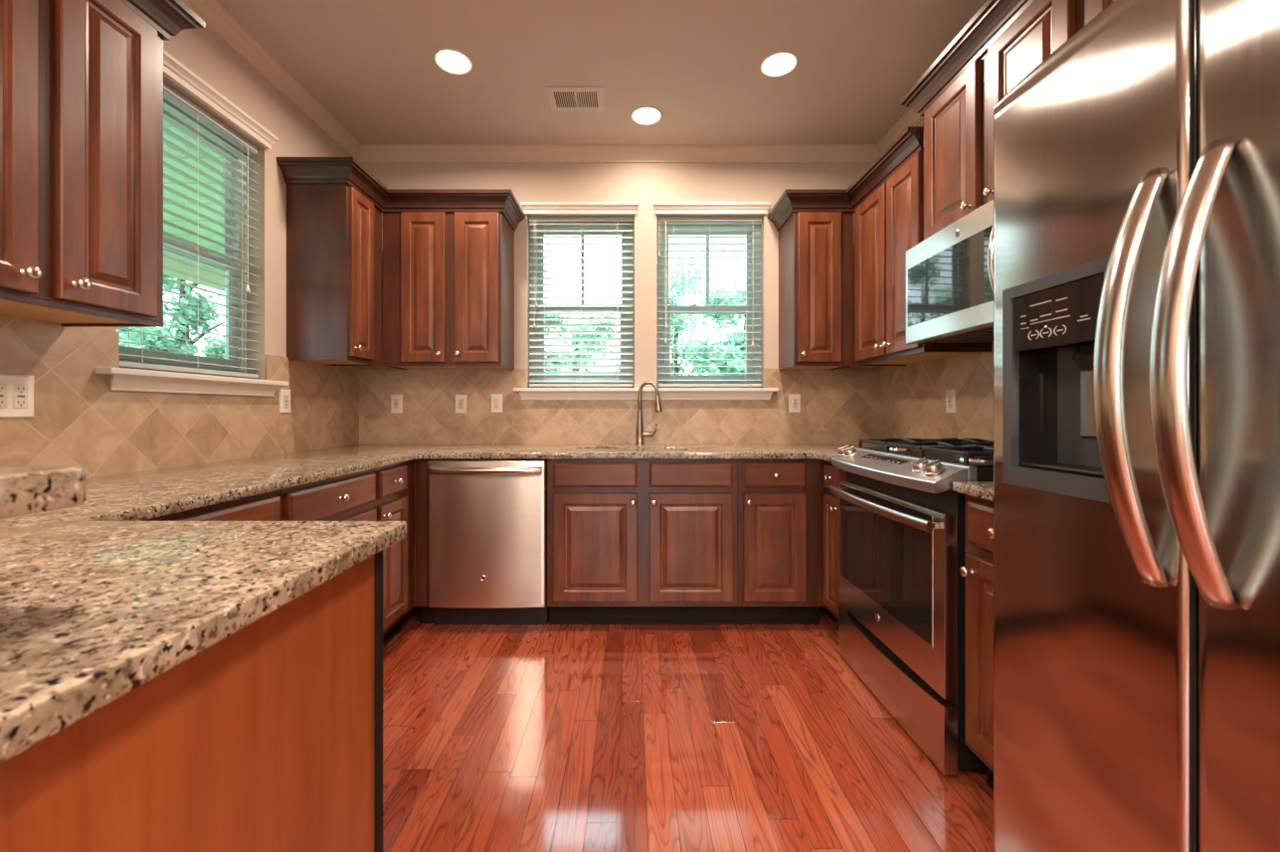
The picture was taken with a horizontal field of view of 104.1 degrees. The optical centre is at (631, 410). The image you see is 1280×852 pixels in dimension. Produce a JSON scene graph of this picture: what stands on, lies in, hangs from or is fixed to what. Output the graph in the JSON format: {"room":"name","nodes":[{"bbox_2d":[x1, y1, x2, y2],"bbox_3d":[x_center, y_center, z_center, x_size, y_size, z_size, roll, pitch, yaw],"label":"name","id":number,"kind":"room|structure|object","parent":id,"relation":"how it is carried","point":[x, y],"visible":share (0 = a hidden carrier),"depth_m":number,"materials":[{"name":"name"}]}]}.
{"room":"kitchen","nodes":[
{"label":"kitchen","id":0,"kind":"room"},
{"bbox_2d":[92,24,358,379],"bbox_3d":[-1.805,-0.268,-0.720,0.150,2.775,7.760,0,0,0],"label":"wall","id":1,"kind":"structure","parent":0,"point":[202,51],"depth_m":2.35,"materials":[{"name":"beige paint"}]},
{"bbox_2d":[0,373,33,417],"bbox_3d":[-1.715,-0.040,1.375,0.010,0.120,0.118,0,0,0],"label":"wall outlet","id":2,"kind":"object","parent":1,"relation":"attached to","point":[16,391],"visible":1,"depth_m":1.39,"materials":[{"name":"white plastic"}]},
{"bbox_2d":[0,383,6,408],"bbox_3d":[-1.712,-0.040,1.351,0.004,0.067,0.033,0,0,0],"label":"receptacle","id":3,"kind":"object","parent":2,"relation":"attached to","point":[3,387],"depth_m":1.36,"materials":[{"name":"white plastic"}]},
{"bbox_2d":[12,383,27,408],"bbox_3d":[-1.712,-0.040,1.399,0.004,0.067,0.033,0,0,0],"label":"receptacle","id":4,"kind":"object","parent":2,"relation":"attached to","point":[20,391],"depth_m":1.40,"materials":[{"name":"white plastic"}]},
{"bbox_2d":[0,0,163,327],"bbox_3d":[-1.552,-0.701,1.210,0.356,0.892,0.620,0,0,0],"label":"upper cabinet","id":5,"kind":"object","parent":1,"relation":"attached to","point":[82,81],"visible":1,"depth_m":1.28,"materials":[{"name":"brown wood"}]},
{"bbox_2d":[120,0,205,40],"bbox_3d":[-1.542,-1.185,1.210,0.376,0.100,0.761,0,0,0],"label":"crown molding","id":6,"kind":"structure","parent":5,"relation":"attached to","point":[169,18],"depth_m":1.50,"materials":[{"name":"brown wood"}]},
{"bbox_2d":[0,314,359,478],"bbox_3d":[-1.725,-0.025,1.730,0.010,0.480,2.860,0,0,0],"label":"backsplash","id":7,"kind":"structure","parent":1,"relation":"attached to","point":[78,421],"depth_m":1.73,"materials":[{"name":"tile"}]},
{"bbox_2d":[119,98,246,378],"bbox_3d":[-1.847,-0.690,2.015,0.063,1.100,0.680,0,0,0],"label":"window","id":8,"kind":"structure","parent":1,"relation":"in","point":[229,351],"depth_m":2.27,"materials":[{"name":"plastic"}]},
{"bbox_2d":[116,81,259,377],"bbox_3d":[-1.764,-0.695,2.015,0.072,1.086,0.668,0,0,0],"label":"window blind","id":9,"kind":"object","parent":8,"relation":"attached to","point":[171,94],"visible":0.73,"depth_m":2.07,"materials":[{"name":"white plastic"}]},
{"bbox_2d":[94,366,288,396],"bbox_3d":[-1.773,-0.103,2.015,0.210,0.074,0.830,0,0,0],"label":"trim","id":10,"kind":"structure","parent":1,"relation":"attached to","point":[121,379],"depth_m":1.89,"materials":[{"name":"white wood"}]},
{"bbox_2d":[163,49,278,149],"bbox_3d":[-1.708,-1.271,2.015,0.044,0.062,0.741,0,0,0],"label":"trim","id":11,"kind":"structure","parent":1,"relation":"attached to","point":[176,72],"depth_m":2.04,"materials":[{"name":"white wood"}]},
{"bbox_2d":[279,388,290,413],"bbox_3d":[-1.715,-0.046,2.475,0.010,0.117,0.072,0,0,0],"label":"wall outlet","id":12,"kind":"object","parent":1,"relation":"attached to","point":[284,395],"visible":1,"depth_m":2.46,"materials":[{"name":"white plastic"}]},
{"bbox_2d":[283,394,288,407],"bbox_3d":[-1.712,-0.046,2.475,0.004,0.067,0.033,0,0,0],"label":"receptacle","id":13,"kind":"object","parent":12,"relation":"attached to","point":[285,397],"depth_m":2.47,"materials":[{"name":"white plastic"}]},
{"bbox_2d":[286,183,381,365],"bbox_3d":[-1.552,-0.701,2.678,0.356,0.892,0.355,0,0,0],"label":"upper cabinet","id":14,"kind":"object","parent":1,"relation":"attached to","point":[334,232],"visible":1,"depth_m":2.50,"materials":[{"name":"brown wood"}]},
{"bbox_2d":[182,0,923,163],"bbox_3d":[-0.078,-1.613,-0.720,3.304,0.085,7.760,0,0,0],"label":"trim","id":15,"kind":"structure","parent":1,"relation":"attached to","point":[217,18],"depth_m":3.11,"materials":[{"name":"beige paint"}]},
{"bbox_2d":[216,0,987,144],"bbox_3d":[-0.078,-1.730,-0.720,3.604,0.150,8.060,0,0,0],"label":"ceiling","id":16,"kind":"structure","parent":0,"point":[371,65],"depth_m":2.36,"materials":[{"name":"paint"}]},
{"bbox_2d":[433,47,473,74],"bbox_3d":[-0.844,-1.650,2.367,0.176,0.010,0.176,0,0,0],"label":"recessed light","id":17,"kind":"object","parent":16,"relation":"in","point":[452,61],"visible":1,"depth_m":2.36,"materials":[{"name":"white"}]},
{"bbox_2d":[545,86,604,111],"bbox_3d":[-0.293,-1.652,2.650,0.294,0.006,0.200,0,0,0],"label":"ceiling vent","id":18,"kind":"object","parent":16,"relation":"in","point":[561,98],"visible":1,"depth_m":2.64,"materials":[{"name":"metal"}]},
{"bbox_2d":[630,106,662,125],"bbox_3d":[0.084,-1.650,2.800,0.176,0.010,0.176,0,0,0],"label":"recessed light","id":19,"kind":"object","parent":16,"relation":"in","point":[643,115],"visible":1,"depth_m":2.79,"materials":[{"name":"white"}]},
{"bbox_2d":[759,50,798,77],"bbox_3d":[0.704,-1.650,2.385,0.176,0.010,0.176,0,0,0],"label":"recessed light","id":20,"kind":"object","parent":16,"relation":"in","point":[779,64],"visible":1,"depth_m":2.37,"materials":[{"name":"white"}]},
{"bbox_2d":[358,163,878,387],"bbox_3d":[-0.078,-0.268,3.235,3.604,2.775,0.150,0,0,0],"label":"wall","id":21,"kind":"structure","parent":0,"point":[645,184],"depth_m":3.16,"materials":[{"name":"beige paint"}]},
{"bbox_2d":[390,394,402,413],"bbox_3d":[-1.480,-0.042,3.145,0.072,0.117,0.010,0,0,0],"label":"wall outlet","id":22,"kind":"object","parent":21,"relation":"attached to","point":[396,400],"visible":1,"depth_m":3.14,"materials":[{"name":"white plastic"}]},
{"bbox_2d":[393,398,398,409],"bbox_3d":[-1.480,-0.042,3.142,0.033,0.067,0.004,0,0,0],"label":"receptacle","id":23,"kind":"object","parent":22,"relation":"attached to","point":[396,401],"depth_m":3.14,"materials":[{"name":"white plastic"}]},
{"bbox_2d":[382,211,514,369],"bbox_3d":[-1.085,-0.701,2.982,0.681,0.892,0.356,0,0,0],"label":"upper cabinet","id":24,"kind":"object","parent":21,"relation":"attached to","point":[449,276],"visible":1,"depth_m":2.84,"materials":[{"name":"brown wood"}]},
{"bbox_2d":[276,157,525,231],"bbox_3d":[-1.179,-1.185,2.752,1.275,0.100,0.410,0,0,-28],"label":"crown molding","id":25,"kind":"structure","parent":24,"relation":"on","point":[295,170],"depth_m":2.79,"materials":[{"name":"brown wood"}]},
{"bbox_2d":[455,394,467,413],"bbox_3d":[-1.074,-0.041,3.145,0.072,0.117,0.010,0,0,0],"label":"wall outlet","id":26,"kind":"object","parent":21,"relation":"attached to","point":[460,400],"visible":1,"depth_m":3.14,"materials":[{"name":"white plastic"}]},
{"bbox_2d":[458,398,463,409],"bbox_3d":[-1.074,-0.041,3.142,0.033,0.067,0.004,0,0,0],"label":"receptacle","id":27,"kind":"object","parent":26,"relation":"attached to","point":[460,401],"depth_m":3.14,"materials":[{"name":"white plastic"}]},
{"bbox_2d":[491,393,502,412],"bbox_3d":[-0.850,-0.045,3.144,0.072,0.117,0.012,0,0,0],"label":"light switch","id":28,"kind":"object","parent":21,"relation":"attached to","point":[496,399],"visible":1,"depth_m":3.14,"materials":[{"name":"white plastic"}]},
{"bbox_2d":[520,201,639,214],"bbox_3d":[-0.322,-1.271,3.138,0.741,0.062,0.044,0,0,0],"label":"trim","id":29,"kind":"structure","parent":21,"relation":"attached to","point":[530,208],"depth_m":3.13,"materials":[{"name":"white wood"}]},
{"bbox_2d":[530,220,634,387],"bbox_3d":[-0.322,-0.690,3.276,0.680,1.100,0.063,0,0,0],"label":"window","id":30,"kind":"structure","parent":21,"relation":"in","point":[532,227],"depth_m":3.25,"materials":[{"name":"plastic"}]},
{"bbox_2d":[529,216,633,386],"bbox_3d":[-0.322,-0.695,3.194,0.668,1.086,0.072,0,0,0],"label":"window blind","id":31,"kind":"object","parent":30,"relation":"attached to","point":[617,221],"visible":1,"depth_m":3.19,"materials":[{"name":"white plastic"}]},
{"bbox_2d":[359,368,879,444],"bbox_3d":[-0.078,-0.025,3.155,3.284,0.480,0.010,0,0,0],"label":"backsplash","id":32,"kind":"structure","parent":21,"relation":"attached to","point":[839,406],"depth_m":3.15,"materials":[{"name":"tile"}]},
{"bbox_2d":[513,387,778,399],"bbox_3d":[0.089,-0.103,3.203,1.652,0.074,0.210,0,0,0],"label":"trim","id":33,"kind":"structure","parent":21,"relation":"attached to","point":[525,393],"depth_m":3.12,"materials":[{"name":"white wood"}]},
{"bbox_2d":[656,219,760,387],"bbox_3d":[0.500,-0.690,3.276,0.680,1.100,0.063,0,0,0],"label":"window","id":34,"kind":"structure","parent":21,"relation":"in","point":[661,352],"depth_m":3.25,"materials":[{"name":"plastic"}]},
{"bbox_2d":[657,216,761,386],"bbox_3d":[0.500,-0.695,3.194,0.668,1.086,0.072,0,0,0],"label":"window blind","id":35,"kind":"object","parent":34,"relation":"attached to","point":[673,221],"visible":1,"depth_m":3.19,"materials":[{"name":"white plastic"}]},
{"bbox_2d":[652,201,770,214],"bbox_3d":[0.500,-1.271,3.138,0.741,0.062,0.044,0,0,0],"label":"trim","id":36,"kind":"structure","parent":21,"relation":"attached to","point":[660,208],"depth_m":3.13,"materials":[{"name":"white wood"}]},
{"bbox_2d":[788,393,800,412],"bbox_3d":[1.030,-0.045,3.145,0.072,0.117,0.010,0,0,0],"label":"wall outlet","id":37,"kind":"object","parent":21,"relation":"attached to","point":[794,399],"visible":1,"depth_m":3.14,"materials":[{"name":"white plastic"}]},
{"bbox_2d":[792,397,797,408],"bbox_3d":[1.030,-0.045,3.142,0.033,0.067,0.004,0,0,0],"label":"receptacle","id":38,"kind":"object","parent":37,"relation":"attached to","point":[795,400],"depth_m":3.14,"materials":[{"name":"white plastic"}]},
{"bbox_2d":[778,211,853,369],"bbox_3d":[1.100,-0.701,2.982,0.340,0.892,0.356,0,0,0],"label":"upper cabinet","id":39,"kind":"object","parent":21,"relation":"attached to","point":[816,249],"visible":1,"depth_m":2.85,"materials":[{"name":"brown wood"}]},
{"bbox_2d":[767,126,923,231],"bbox_3d":[1.065,-1.185,2.665,0.410,0.100,0.990,0,0,0],"label":"crown molding","id":40,"kind":"structure","parent":39,"relation":"attached to","point":[910,141],"depth_m":2.72,"materials":[{"name":"brown wood"}]},
{"bbox_2d":[382,606,993,851],"bbox_3d":[-0.078,1.170,-0.720,3.604,0.100,8.060,0,0,0],"label":"floor","id":41,"kind":"structure","parent":0,"point":[497,738],"depth_m":1.65,"materials":[{"name":"red wood"}]},
{"bbox_2d":[0,549,382,851],"bbox_3d":[-1.049,0.682,0.651,1.186,0.876,0.632,0,0,0],"label":"base cabinet","id":42,"kind":"object","parent":41,"relation":"on","point":[268,738],"visible":0.62,"depth_m":0.59,"materials":[{"name":"brown wood"}]},
{"bbox_2d":[0,444,890,763],"bbox_3d":[-0.078,0.228,1.742,3.284,0.031,2.815,0,0,0],"label":"countertop","id":43,"kind":"structure","parent":42,"relation":"on","point":[98,601],"depth_m":0.69,"materials":[{"name":"beige stone"}]},
{"bbox_2d":[635,380,662,445],"bbox_3d":[0.108,0.016,3.062,0.173,0.392,0.068,0,0,18],"label":"faucet","id":44,"kind":"object","parent":43,"relation":"on","point":[640,434],"visible":1,"depth_m":3.06,"materials":[{"name":"silver metal"}]},
{"bbox_2d":[143,490,280,521],"bbox_3d":[-1.389,0.682,1.288,0.662,0.876,0.579,0,0,0],"label":"base cabinet","id":45,"kind":"object","parent":41,"relation":"on","point":[265,506],"visible":0.02,"depth_m":1.40,"materials":[{"name":"brown wood"}]},
{"bbox_2d":[280,468,376,521],"bbox_3d":[-1.389,0.682,1.867,0.662,0.876,0.579,0,0,0],"label":"base cabinet","id":46,"kind":"object","parent":41,"relation":"on","point":[348,497],"visible":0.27,"depth_m":1.83,"materials":[{"name":"brown wood"}]},
{"bbox_2d":[373,459,413,647],"bbox_3d":[-1.389,0.682,2.353,0.662,0.876,0.393,0,0,0],"label":"base cabinet","id":47,"kind":"object","parent":41,"relation":"on","point":[394,501],"visible":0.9,"depth_m":2.33,"materials":[{"name":"brown wood"}]},
{"bbox_2d":[413,459,434,623],"bbox_3d":[-1.073,0.682,2.826,0.073,0.876,0.568,0,0,0],"label":"cabinet filler","id":48,"kind":"object","parent":41,"relation":"on","point":[420,465],"visible":0.43,"depth_m":2.55,"materials":[{"name":"brown wood"}]},
{"bbox_2d":[426,459,548,624],"bbox_3d":[-0.736,0.684,2.788,0.598,0.872,0.644,0,0,0],"label":"dishwasher","id":49,"kind":"object","parent":41,"relation":"on","point":[486,519],"visible":0.99,"depth_m":2.52,"materials":[{"name":"silver metal"}]},
{"bbox_2d":[547,459,737,624],"bbox_3d":[0.055,0.682,2.824,0.974,0.876,0.652,0,0,0],"label":"base cabinet","id":50,"kind":"object","parent":41,"relation":"on","point":[630,541],"visible":0.98,"depth_m":2.53,"materials":[{"name":"brown wood"}]},
{"bbox_2d":[734,459,824,624],"bbox_3d":[0.764,0.682,2.824,0.442,0.876,0.652,0,0,0],"label":"base cabinet","id":51,"kind":"object","parent":41,"relation":"on","point":[781,501],"visible":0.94,"depth_m":2.53,"materials":[{"name":"brown wood"}]},
{"bbox_2d":[823,460,848,630],"bbox_3d":[1.249,0.682,2.421,0.630,0.876,0.255,0,0,0],"label":"base cabinet","id":52,"kind":"object","parent":41,"relation":"on","point":[832,474],"visible":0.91,"depth_m":2.41,"materials":[{"name":"brown wood"}]},
{"bbox_2d":[829,437,993,775],"bbox_3d":[1.218,0.619,1.898,0.684,1.002,0.780,0,0,0],"label":"gas range","id":53,"kind":"object","parent":41,"relation":"on","point":[901,618],"visible":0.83,"depth_m":1.70,"materials":[{"name":"silver metal"}]},
{"bbox_2d":[855,447,993,481],"bbox_3d":[1.288,0.212,1.898,0.544,0.091,0.780,0,0,0],"label":"cooktop","id":54,"kind":"object","parent":53,"relation":"in","point":[975,468],"depth_m":1.66,"materials":[{"name":"metal"}]},
{"bbox_2d":[959,494,993,790],"bbox_3d":[1.256,0.682,1.309,0.616,0.876,0.378,0,0,0],"label":"base cabinet","id":55,"kind":"object","parent":41,"relation":"on","point":[978,571],"visible":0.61,"depth_m":1.42,"materials":[{"name":"brown wood"}]},
{"bbox_2d":[952,481,993,501],"bbox_3d":[1.264,0.228,1.310,0.599,0.031,0.380,0,0,0],"label":"countertop","id":56,"kind":"structure","parent":55,"relation":"on","point":[981,489],"depth_m":1.42,"materials":[{"name":"beige stone"}]},
{"bbox_2d":[993,0,1279,851],"bbox_3d":[1.110,0.234,0.606,0.868,1.772,0.912,0,0,0],"label":"refrigerator","id":57,"kind":"object","parent":41,"relation":"on","point":[1137,165],"visible":1,"depth_m":0.73,"materials":[{"name":"silver metal"}]},
{"bbox_3d":[1.649,-0.267,-0.720,0.150,2.775,7.760,0,0,0],"label":"wall","id":58,"kind":"structure","parent":0,"visible":0},
{"bbox_2d":[853,150,992,365],"bbox_3d":[1.396,-0.701,2.511,0.356,0.892,0.687,0,0,0],"label":"upper cabinet","id":59,"kind":"object","parent":58,"relation":"attached to","point":[889,223],"visible":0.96,"depth_m":2.44,"materials":[{"name":"brown wood"}]},
{"bbox_2d":[878,342,993,446],"bbox_3d":[1.569,-0.040,2.110,0.010,0.510,2.100,0,0,0],"label":"backsplash","id":60,"kind":"structure","parent":58,"relation":"attached to","point":[912,397],"depth_m":2.54,"materials":[{"name":"tile"}]},
{"bbox_2d":[945,388,956,413],"bbox_3d":[1.559,-0.046,2.440,0.010,0.117,0.072,0,0,0],"label":"wall outlet","id":61,"kind":"object","parent":58,"relation":"attached to","point":[951,395],"visible":1,"depth_m":2.43,"materials":[{"name":"white plastic"}]},
{"bbox_2d":[947,394,952,407],"bbox_3d":[1.556,-0.046,2.440,0.004,0.067,0.033,0,0,0],"label":"receptacle","id":62,"kind":"object","parent":61,"relation":"attached to","point":[950,397],"depth_m":2.43,"materials":[{"name":"white plastic"}]},
{"bbox_2d":[923,0,1084,239],"bbox_3d":[1.396,-0.999,1.785,0.356,0.594,0.760,0,0,0],"label":"upper cabinet","id":63,"kind":"object","parent":58,"relation":"attached to","point":[959,125],"visible":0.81,"depth_m":1.81,"materials":[{"name":"brown wood"}]},
{"bbox_2d":[906,198,993,344],"bbox_3d":[1.342,-0.492,1.777,0.441,0.414,0.742,0,0,0],"label":"microwave","id":64,"kind":"object","parent":63,"relation":"attached to","point":[950,273],"visible":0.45,"depth_m":1.83,"materials":[{"name":"silver metal"}]},
{"bbox_2d":[899,0,1034,116],"bbox_3d":[1.387,-1.334,1.350,0.374,0.100,1.774,0,0,0],"label":"crown molding","id":65,"kind":"structure","parent":63,"relation":"on","point":[994,17],"depth_m":1.85,"materials":[{"name":"brown wood"}]},
{"bbox_2d":[1084,0,1115,25],"bbox_3d":[1.396,-0.999,0.933,0.356,0.594,0.940,0,0,0],"label":"upper cabinet","id":66,"kind":"object","parent":58,"relation":"attached to","point":[1092,8],"visible":0.02,"depth_m":1.35,"materials":[{"name":"brown wood"}]},
{"bbox_3d":[-1.125,0.603,0.230,1.210,1.034,0.140,0,0,0],"label":"wall","id":67,"kind":"structure","parent":0,"visible":0},
{"bbox_2d":[0,467,85,520],"bbox_3d":[-1.107,0.068,0.217,1.245,0.034,0.475,0,0,0],"label":"bar","id":68,"kind":"object","parent":67,"relation":"on","point":[24,491],"visible":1,"depth_m":0.41,"materials":[{"name":"beige stone"}]},
{"label":"outside","id":69,"kind":"structure","parent":0,"visible":0},
{"bbox_3d":[0.000,1.470,10.000,60.000,0.100,60.000,0,0,0],"label":"lawn","id":70,"kind":"structure","parent":69,"visible":0},
{"bbox_2d":[116,277,170,349],"bbox_3d":[-11.574,-1.957,11.394,3.222,6.762,3.357,0,0,-22],"label":"leafy tree","id":71,"kind":"object","parent":70,"relation":"on","point":[121,338],"visible":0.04,"depth_m":11.30,"materials":[{"name":"green plant"}]},
{"bbox_2d":[119,274,224,359],"bbox_3d":[-8.075,-1.314,8.924,2.887,5.478,2.682,0,0,37],"label":"leafy tree","id":72,"kind":"object","parent":70,"relation":"on","point":[148,339],"visible":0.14,"depth_m":8.77,"materials":[{"name":"green plant"}]},
{"bbox_2d":[163,120,224,291],"bbox_3d":[-3.125,-0.100,2.750,2.450,3.040,9.500,0,0,0],"label":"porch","id":73,"kind":"object","parent":70,"relation":"on","point":[168,263],"visible":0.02,"depth_m":3.84,"materials":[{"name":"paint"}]},
{"bbox_2d":[545,300,620,371],"bbox_3d":[-0.734,-0.222,9.170,2.553,3.301,2.178,0,0,-15],"label":"leafy tree","id":74,"kind":"object","parent":70,"relation":"on","point":[546,315],"visible":0.15,"depth_m":8.89,"materials":[{"name":"green plant"}]},
{"bbox_2d":[668,253,718,374],"bbox_3d":[1.214,-1.266,13.393,2.823,5.382,3.497,0,0,-13],"label":"leafy tree","id":75,"kind":"object","parent":70,"relation":"on","point":[677,353],"visible":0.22,"depth_m":13.09,"materials":[{"name":"green plant"}]},
{"bbox_2d":[680,281,745,374],"bbox_3d":[1.712,-0.401,8.375,2.396,3.657,2.171,0,0,-38],"label":"leafy tree","id":76,"kind":"object","parent":70,"relation":"on","point":[702,352],"visible":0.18,"depth_m":7.94,"materials":[{"name":"green plant"}]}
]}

